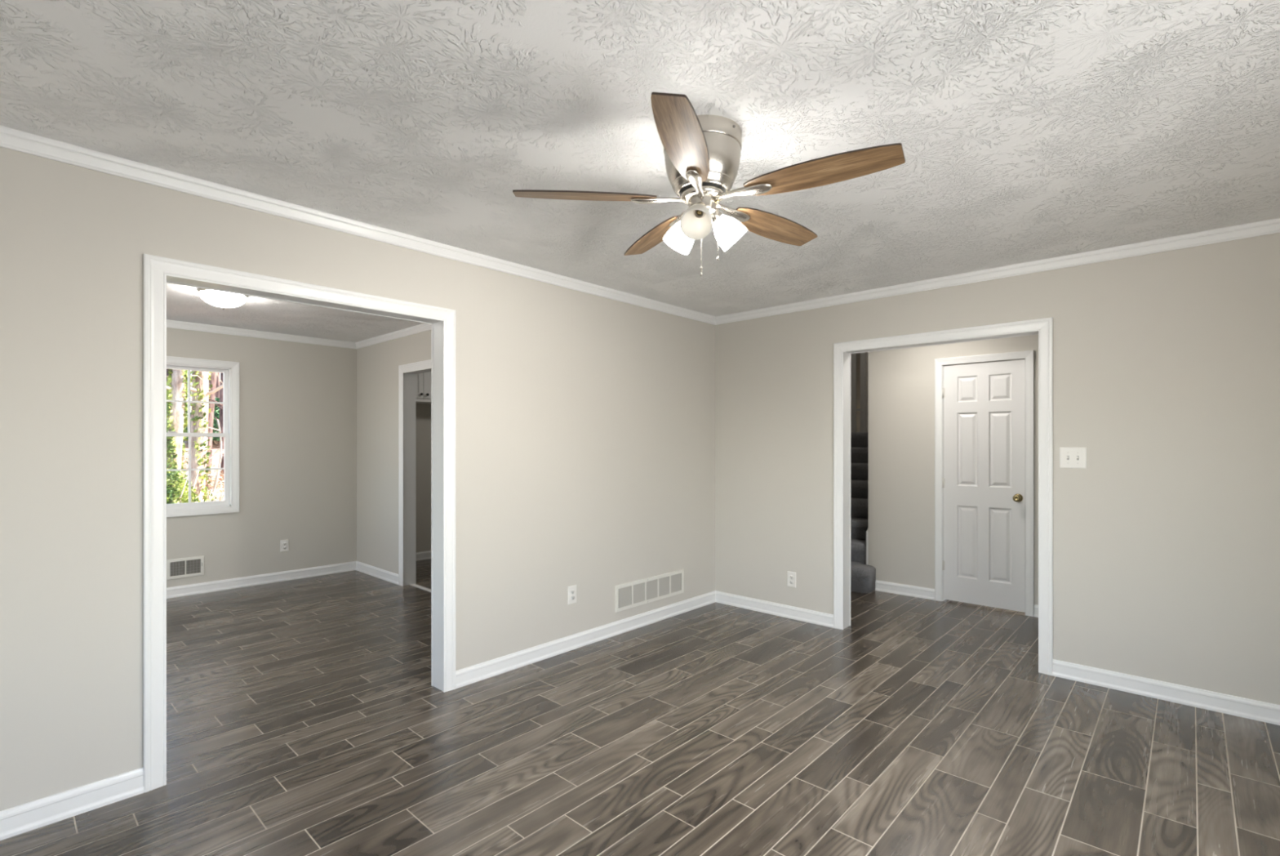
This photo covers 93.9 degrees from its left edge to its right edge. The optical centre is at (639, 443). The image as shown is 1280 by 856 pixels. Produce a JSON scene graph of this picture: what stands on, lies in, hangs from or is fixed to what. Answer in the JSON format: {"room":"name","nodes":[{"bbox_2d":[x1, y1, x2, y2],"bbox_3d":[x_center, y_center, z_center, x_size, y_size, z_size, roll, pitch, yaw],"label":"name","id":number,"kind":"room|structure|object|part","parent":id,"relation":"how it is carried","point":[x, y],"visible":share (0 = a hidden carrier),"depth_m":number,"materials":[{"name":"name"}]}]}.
{"room":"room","nodes":[
{"label":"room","id":0,"kind":"room"},
{"bbox_2d":[166,282,422,342],"bbox_3d":[-3.345,-1.135,3.553,3.485,0.100,4.650,0,0,43],"label":"ceiling","id":1,"kind":"structure","parent":0,"point":[184,303],"depth_m":5.21,"materials":[{"name":"white paint"}]},
{"bbox_2d":[197,288,248,309],"bbox_3d":[-2.991,-1.024,4.295,0.300,0.123,0.300,0,0,43],"label":"ceiling lamp","id":2,"kind":"object","parent":1,"relation":"attached to","point":[224,300],"visible":0.93,"depth_m":4.21,"materials":[{"name":"white glass"}]},
{"bbox_2d":[166,319,431,348],"bbox_3d":[-3.345,-1.052,3.553,3.485,0.066,4.650,0,0,43],"label":"trim","id":3,"kind":"structure","parent":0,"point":[170,323],"depth_m":5.76,"materials":[{"name":"white paint"}]},
{"bbox_2d":[166,327,431,586],"bbox_3d":[-3.838,0.075,5.674,0.115,2.560,7.100,0,0,43],"label":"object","id":4,"kind":"structure","parent":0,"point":[298,401],"depth_m":5.95,"materials":[{"name":"beige paint"}]},
{"bbox_2d":[166,555,204,579],"bbox_3d":[-4.054,1.105,5.341,0.018,0.174,0.272,0,0,43],"label":"wall register","id":5,"kind":"object","parent":4,"relation":"attached to","point":[189,566],"visible":0.98,"depth_m":5.34,"materials":[{"name":"white metal"}]},
{"bbox_2d":[166,355,239,517],"bbox_3d":[-4.155,-0.061,5.306,0.118,1.412,1.004,0,0,43],"label":"window","id":6,"kind":"structure","parent":4,"relation":"attached to","point":[230,370],"depth_m":5.58,"materials":[{"name":"white paint"}]},
{"bbox_3d":[-4.175,-0.379,5.324,0.028,0.632,0.854,0,0,43],"label":"sash","id":7,"kind":"part","parent":6,"relation":"part of","materials":[{"name":"white paint"}]},
{"bbox_3d":[-4.153,0.236,5.304,0.028,0.670,0.854,0,0,43],"label":"sash","id":8,"kind":"part","parent":6,"relation":"part of","materials":[{"name":"white paint"}]},
{"bbox_2d":[280,538,288,551],"bbox_3d":[-3.522,1.009,5.927,0.008,0.118,0.073,0,0,43],"label":"wall outlet","id":9,"kind":"object","parent":4,"relation":"attached to","point":[283,543],"visible":1,"depth_m":5.92,"materials":[{"name":"white plastic"}]},
{"bbox_2d":[415,371,431,404],"bbox_3d":[-2.518,-0.764,6.778,0.332,0.592,0.920,0,0,43],"label":"upper cabinet","id":10,"kind":"object","parent":4,"relation":"attached to","point":[423,380],"visible":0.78,"depth_m":6.69,"materials":[{"name":"white paint"}]},
{"bbox_3d":[-2.577,-0.780,6.523,0.017,0.544,0.449,0,0,43],"label":"cabinet door","id":11,"kind":"part","parent":10,"relation":"part of","materials":[{"name":"white paint"}]},
{"bbox_3d":[-2.529,-0.474,6.788,0.300,0.012,0.920,0,0,43],"label":"light rail","id":12,"kind":"part","parent":10,"relation":"part of","materials":[{"name":"white paint"}]},
{"bbox_3d":[-2.269,-0.780,6.858,0.017,0.544,0.449,0,0,43],"label":"cabinet door","id":13,"kind":"part","parent":10,"relation":"part of","materials":[{"name":"white paint"}]},
{"bbox_2d":[0,146,715,810],"bbox_3d":[-1.496,0.125,2.904,0.115,2.660,6.200,0,0,43],"label":"wall","id":14,"kind":"structure","parent":0,"point":[585,422],"depth_m":2.60,"materials":[{"name":"beige paint"}]},
{"bbox_2d":[0,766,143,839],"bbox_3d":[-2.740,1.308,1.455,0.017,0.094,2.382,0,0,43],"label":"baseboard","id":15,"kind":"structure","parent":14,"relation":"attached to","point":[16,820],"depth_m":2.17,"materials":[{"name":"white paint"}]},
{"bbox_2d":[143,253,455,791],"bbox_3d":[-1.479,0.308,2.823,0.018,2.094,1.341,0,0,43],"label":"trim","id":16,"kind":"structure","parent":14,"relation":"attached to","point":[156,268],"depth_m":2.37,"materials":[{"name":"white paint"}]},
{"bbox_2d":[166,275,442,690],"bbox_3d":[-1.528,0.333,2.869,0.119,2.044,1.241,0,0,43],"label":"trim","id":17,"kind":"structure","parent":14,"relation":"attached to","point":[437,325],"depth_m":3.30,"materials":[{"name":"white paint"}]},
{"bbox_2d":[568,584,576,604],"bbox_3d":[-0.446,0.996,3.952,0.008,0.118,0.073,0,0,43],"label":"wall outlet","id":18,"kind":"object","parent":14,"relation":"attached to","point":[571,588],"visible":1,"depth_m":3.95,"materials":[{"name":"white plastic"}]},
{"bbox_2d":[0,125,1279,324],"bbox_3d":[-0.056,-1.052,1.577,3.800,0.066,6.200,0,0,43],"label":"trim","id":19,"kind":"structure","parent":14,"relation":"attached to","point":[11,139],"depth_m":3.12,"materials":[{"name":"white paint"}]},
{"bbox_2d":[455,590,833,688],"bbox_3d":[0.203,1.308,3.870,1.073,0.094,2.477,0,0,43],"label":"baseboard","id":20,"kind":"structure","parent":14,"relation":"attached to","point":[485,669],"depth_m":4.28,"materials":[{"name":"white paint"}]},
{"bbox_2d":[615,568,684,612],"bbox_3d":[0.090,1.103,4.532,0.011,0.190,0.774,0,0,43],"label":"air vent","id":21,"kind":"object","parent":14,"relation":"in","point":[630,594],"visible":1,"depth_m":4.51,"materials":[{"name":"white metal"}]},
{"bbox_2d":[356,329,431,573],"bbox_3d":[-1.730,0.125,5.305,3.485,2.660,0.115,0,0,43],"label":"wall","id":22,"kind":"structure","parent":0,"point":[377,364],"depth_m":6.06,"materials":[{"name":"beige paint"}]},
{"bbox_2d":[166,560,398,598],"bbox_3d":[-4.254,1.308,4.391,1.012,0.094,4.650,0,0,43],"label":"baseboard","id":23,"kind":"structure","parent":22,"relation":"attached to","point":[237,582],"depth_m":5.84,"materials":[{"name":"white paint"}]},
{"bbox_2d":[398,359,431,586],"bbox_3d":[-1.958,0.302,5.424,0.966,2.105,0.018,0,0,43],"label":"trim","id":24,"kind":"structure","parent":22,"relation":"attached to","point":[426,364],"depth_m":5.71,"materials":[{"name":"white paint"}]},
{"bbox_2d":[409,583,431,591],"bbox_3d":[-1.899,1.352,5.488,0.810,0.006,0.045,0,0,43],"label":"trim","id":25,"kind":"structure","parent":22,"relation":"attached to","point":[413,584],"depth_m":5.62,"materials":[{"name":"white"}]},
{"bbox_2d":[415,550,431,560],"bbox_3d":[-2.176,1.308,7.381,0.017,0.094,2.335,0,0,43],"label":"baseboard","id":26,"kind":"structure","parent":22,"relation":"attached to","point":[422,555],"depth_m":6.99,"materials":[{"name":"white paint"}]},
{"bbox_2d":[0,0,1279,316],"bbox_3d":[-0.056,-1.135,1.577,3.800,0.100,6.200,0,0,43],"label":"ceiling","id":27,"kind":"structure","parent":0,"point":[1027,131],"depth_m":1.94,"materials":[{"name":"white paint"}]},
{"bbox_2d":[512,92,905,275],"bbox_3d":[0.255,-0.835,2.122,1.259,0.500,1.242,0,0,43],"label":"ceiling fan","id":28,"kind":"object","parent":27,"relation":"hanging from","point":[702,153],"visible":1,"depth_m":2.01,"materials":[{"name":"silver metal"}]},
{"bbox_3d":[-0.188,-0.860,2.078,0.490,0.006,0.133,0,12,-5],"label":"blade","id":29,"kind":"part","parent":28,"relation":"part of","materials":[{"name":"brown wood"}]},
{"bbox_3d":[0.062,-0.860,2.490,0.133,0.006,0.490,-13,5,-22],"label":"blade","id":30,"kind":"part","parent":28,"relation":"part of","materials":[{"name":"laminate"}]},
{"bbox_3d":[0.151,-0.753,2.185,0.128,0.128,0.108,0,0,43],"label":"lamp shade","id":31,"kind":"part","parent":28,"relation":"part of","materials":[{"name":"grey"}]},
{"bbox_3d":[0.126,-0.860,1.713,0.133,0.006,0.490,12,3,13],"label":"blade","id":32,"kind":"part","parent":28,"relation":"part of","materials":[{"name":"laminate"}]},
{"bbox_3d":[0.196,-0.753,2.008,0.112,0.128,0.125,0,0,43],"label":"lamp shade","id":33,"kind":"part","parent":28,"relation":"part of","materials":[{"name":"white glass"}]},
{"bbox_2d":[693,201,706,217],"bbox_3d":[0.208,-0.806,2.067,0.047,0.055,0.058,0,0,16],"label":"socket","id":34,"kind":"object","parent":28,"relation":"attached to","point":[696,213],"depth_m":2.06,"materials":[{"name":"silver metal"}]},
{"bbox_2d":[680,184,723,204],"bbox_3d":[0.220,-0.872,2.112,0.150,0.027,0.150,0,0,43],"label":"fitting","id":35,"kind":"object","parent":28,"relation":"attached to","point":[714,193],"depth_m":2.06,"materials":[{"name":"silver metal"}]},
{"bbox_2d":[711,208,722,223],"bbox_3d":[0.287,-0.785,2.127,0.077,0.098,0.093,0,0,43],"label":"socket","id":36,"kind":"object","parent":28,"relation":"attached to","point":[717,216],"depth_m":2.10,"materials":[{"name":"grey"}]},
{"bbox_3d":[0.273,-0.761,2.092,0.003,0.216,0.003,0,0,43],"label":"pull chain","id":37,"kind":"part","parent":28,"relation":"part of","materials":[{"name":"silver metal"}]},
{"bbox_3d":[0.325,-0.753,2.135,0.114,0.128,0.123,0,0,43],"label":"lamp shade","id":38,"kind":"part","parent":28,"relation":"part of","materials":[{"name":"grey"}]},
{"bbox_3d":[0.531,-0.860,2.379,0.490,0.006,0.133,0,-12,-41],"label":"blade","id":39,"kind":"part","parent":28,"relation":"part of","materials":[{"name":"laminate"}]},
{"bbox_3d":[0.571,-0.860,1.899,0.490,0.006,0.133,0,-12,31],"label":"blade","id":40,"kind":"part","parent":28,"relation":"part of","materials":[{"name":"brown wood"}]},
{"bbox_2d":[0,558,1279,855],"bbox_3d":[-0.684,1.455,3.550,7.633,0.200,8.350,0,0,43],"label":"floor","id":41,"kind":"structure","parent":0,"point":[305,716],"depth_m":2.67,"materials":[{"name":"grey wood"}]},
{"bbox_2d":[850,431,875,592],"bbox_3d":[2.390,0.609,6.762,1.352,1.492,2.500,0,0,43],"label":"staircase","id":42,"kind":"structure","parent":41,"relation":"on","point":[863,575],"depth_m":6.16,"materials":[{"name":"grey carpet"}]},
{"bbox_2d":[857,352,860,431],"bbox_3d":[1.512,-0.795,6.907,0.115,4.300,6.635,0,0,43],"label":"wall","id":43,"kind":"structure","parent":0,"point":[858,353],"depth_m":8.60,"materials":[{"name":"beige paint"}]},
{"bbox_2d":[866,351,868,431],"bbox_3d":[3.108,-1.495,7.868,1.650,2.900,0.100,0,0,43],"label":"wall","id":44,"kind":"structure","parent":0,"point":[867,353],"depth_m":7.90,"materials":[{"name":"beige paint"}]},
{"bbox_2d":[850,353,862,432],"bbox_3d":[2.711,-1.152,8.159,0.672,2.020,0.039,0,0,43],"label":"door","id":45,"kind":"structure","parent":44,"relation":"in","point":[854,409],"depth_m":8.00,"materials":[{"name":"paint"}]},
{"bbox_2d":[860,352,866,431],"bbox_3d":[2.694,-1.198,8.168,0.784,2.125,0.018,0,0,43],"label":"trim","id":46,"kind":"structure","parent":44,"relation":"attached to","point":[863,355],"depth_m":7.92,"materials":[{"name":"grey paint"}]},
{"bbox_2d":[868,334,1038,604],"bbox_3d":[3.279,0.125,4.614,3.010,2.660,0.115,0,0,43],"label":"wall","id":47,"kind":"structure","parent":0,"point":[901,381],"depth_m":5.35,"materials":[{"name":"beige paint"}]},
{"bbox_2d":[875,579,934,599],"bbox_3d":[2.345,1.308,5.384,0.573,0.094,0.017,0,0,43],"label":"baseboard","id":48,"kind":"structure","parent":47,"relation":"attached to","point":[880,585],"depth_m":5.35,"materials":[{"name":"white paint"}]},
{"bbox_2d":[942,359,1025,612],"bbox_3d":[2.821,0.333,4.942,0.609,2.008,0.104,0,0,43],"label":"door","id":49,"kind":"structure","parent":47,"relation":"in","point":[984,479],"depth_m":4.95,"materials":[{"name":"white paint"}]},
{"bbox_3d":[2.998,0.432,4.755,0.066,0.066,0.069,0,0,43],"label":"knob","id":50,"kind":"part","parent":49,"relation":"part of","materials":[{"name":"gold metal"}]},
{"bbox_2d":[934,350,1034,616],"bbox_3d":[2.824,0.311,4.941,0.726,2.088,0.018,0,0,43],"label":"trim","id":51,"kind":"structure","parent":47,"relation":"attached to","point":[1028,355],"depth_m":4.86,"materials":[{"name":"white paint"}]},
{"bbox_2d":[1033,604,1038,617],"bbox_3d":[3.717,1.308,4.121,1.697,0.094,0.017,0,0,43],"label":"baseboard","id":52,"kind":"structure","parent":47,"relation":"attached to","point":[1036,606],"depth_m":4.68,"materials":[{"name":"white paint"}]},
{"bbox_2d":[715,232,1279,704],"bbox_3d":[1.900,0.125,4.069,4.300,2.660,0.115,0,0,43],"label":"wall","id":53,"kind":"structure","parent":0,"point":[1166,364],"depth_m":3.30,"materials":[{"name":"beige paint"}]},
{"bbox_2d":[787,570,795,586],"bbox_3d":[1.178,1.053,4.650,0.073,0.118,0.008,0,0,43],"label":"wall outlet","id":54,"kind":"object","parent":53,"relation":"attached to","point":[791,575],"visible":1,"depth_m":4.65,"materials":[{"name":"white plastic"}]},
{"bbox_2d":[833,317,1053,675],"bbox_3d":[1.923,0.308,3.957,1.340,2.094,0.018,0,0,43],"label":"trim","id":55,"kind":"structure","parent":53,"relation":"attached to","point":[1044,326],"depth_m":3.57,"materials":[{"name":"white paint"}]},
{"bbox_2d":[1059,447,1086,468],"bbox_3d":[2.487,0.081,3.438,0.127,0.122,0.018,0,0,43],"label":"light switch","id":56,"kind":"object","parent":53,"relation":"attached to","point":[1069,457],"visible":1,"depth_m":3.44,"materials":[{"name":"white plastic"}]},
{"bbox_2d":[1052,658,1279,724],"bbox_3d":[2.926,1.308,3.034,1.387,0.094,0.017,0,0,43],"label":"baseboard","id":57,"kind":"structure","parent":53,"relation":"attached to","point":[1248,708],"depth_m":3.15,"materials":[{"name":"white paint"}]},
{"bbox_3d":[3.523,-0.795,7.016,0.115,4.300,3.750,0,0,43],"label":"wall","id":58,"kind":"structure","parent":0,"visible":0},
{"bbox_2d":[866,527,868,564],"bbox_3d":[2.724,0.355,6.248,0.020,1.600,1.762,0,0,43],"label":"trim","id":59,"kind":"structure","parent":58,"relation":"attached to","point":[867,531],"depth_m":5.60,"materials":[{"name":"white paint"}]},
{"label":"outside","id":60,"kind":"structure","parent":0,"visible":0},
{"bbox_2d":[181,440,223,500],"bbox_3d":[-19.398,-0.139,30.408,56.280,4.147,38.000,0,0,43],"label":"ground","id":61,"kind":"structure","parent":60,"point":[215,446],"depth_m":18.71,"materials":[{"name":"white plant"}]},
{"bbox_2d":[166,466,200,503],"bbox_3d":[-6.390,1.065,8.129,0.890,1.511,0.890,0,0,43],"label":"shrub","id":62,"kind":"object","parent":61,"relation":"on","point":[180,491],"visible":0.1,"depth_m":8.09,"materials":[{"name":"green plant"}]},
{"bbox_2d":[166,368,217,503],"bbox_3d":[-6.743,-1.608,9.325,3.320,7.054,2.734,0,0,-15],"label":"tree","id":63,"kind":"object","parent":61,"relation":"on","point":[177,380],"visible":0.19,"depth_m":8.89,"materials":[{"name":"green plant"}]},
{"bbox_2d":[166,370,222,502],"bbox_3d":[-6.980,-1.669,9.446,2.782,7.030,2.505,0,0,-2],"label":"tree","id":64,"kind":"object","parent":61,"relation":"on","point":[199,389],"visible":0.21,"depth_m":9.78,"materials":[{"name":"green plant"}]},
{"bbox_2d":[166,368,222,417],"bbox_3d":[-9.544,-3.607,12.669,2.482,10.173,2.616,0,0,-21],"label":"tree","id":65,"kind":"object","parent":61,"relation":"on","point":[166,369],"visible":0.02,"depth_m":13.49,"materials":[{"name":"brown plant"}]},
{"bbox_2d":[182,397,219,444],"bbox_3d":[-14.745,-0.748,20.898,2.101,1.725,2.071,0,0,43],"label":"tree","id":66,"kind":"object","parent":61,"relation":"on","point":[216,410],"visible":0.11,"depth_m":20.24,"materials":[{"name":"green plant"}]},
{"bbox_2d":[181,454,223,492],"bbox_3d":[-10.478,0.752,13.746,1.610,1.011,1.597,0,0,43],"label":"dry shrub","id":67,"kind":"object","parent":61,"relation":"on","point":[184,462],"visible":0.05,"depth_m":13.99,"materials":[{"name":"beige plant"}]},
{"bbox_2d":[182,408,223,501],"bbox_3d":[-8.592,0.557,10.449,2.534,3.752,2.949,0,0,43],"label":"tree","id":68,"kind":"object","parent":61,"relation":"on","point":[221,451],"visible":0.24,"depth_m":10.85,"materials":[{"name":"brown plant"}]},
{"bbox_2d":[186,469,223,501],"bbox_3d":[-8.852,1.010,12.536,1.092,1.006,1.125,0,0,43],"label":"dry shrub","id":69,"kind":"object","parent":61,"relation":"on","point":[221,497],"visible":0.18,"depth_m":12.43,"materials":[{"name":"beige plant"}]},
{"bbox_2d":[190,372,223,484],"bbox_3d":[-10.381,-3.067,15.313,3.643,8.569,2.386,0,0,-31],"label":"tree","id":70,"kind":"object","parent":61,"relation":"on","point":[220,421],"visible":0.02,"depth_m":15.04,"materials":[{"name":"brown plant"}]},
{"bbox_2d":[204,371,217,496],"bbox_3d":[-9.663,-3.112,13.716,2.448,9.053,2.732,0,0,32],"label":"tree","id":71,"kind":"object","parent":61,"relation":"on","point":[213,377],"visible":0.02,"depth_m":13.61,"materials":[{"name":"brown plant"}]},
{"bbox_2d":[205,486,217,501],"bbox_3d":[-7.581,1.213,10.381,0.585,0.966,0.567,0,0,43],"label":"shrub","id":72,"kind":"object","parent":61,"relation":"on","point":[213,497],"visible":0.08,"depth_m":10.35,"materials":[{"name":"green plant"}]},
{"bbox_2d":[216,372,220,398],"bbox_3d":[-18.007,-6.751,24.884,3.524,12.721,3.667,0,0,43],"label":"tree","id":73,"kind":"object","parent":61,"relation":"on","point":[218,381],"visible":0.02,"depth_m":25.07,"materials":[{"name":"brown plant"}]}
]}

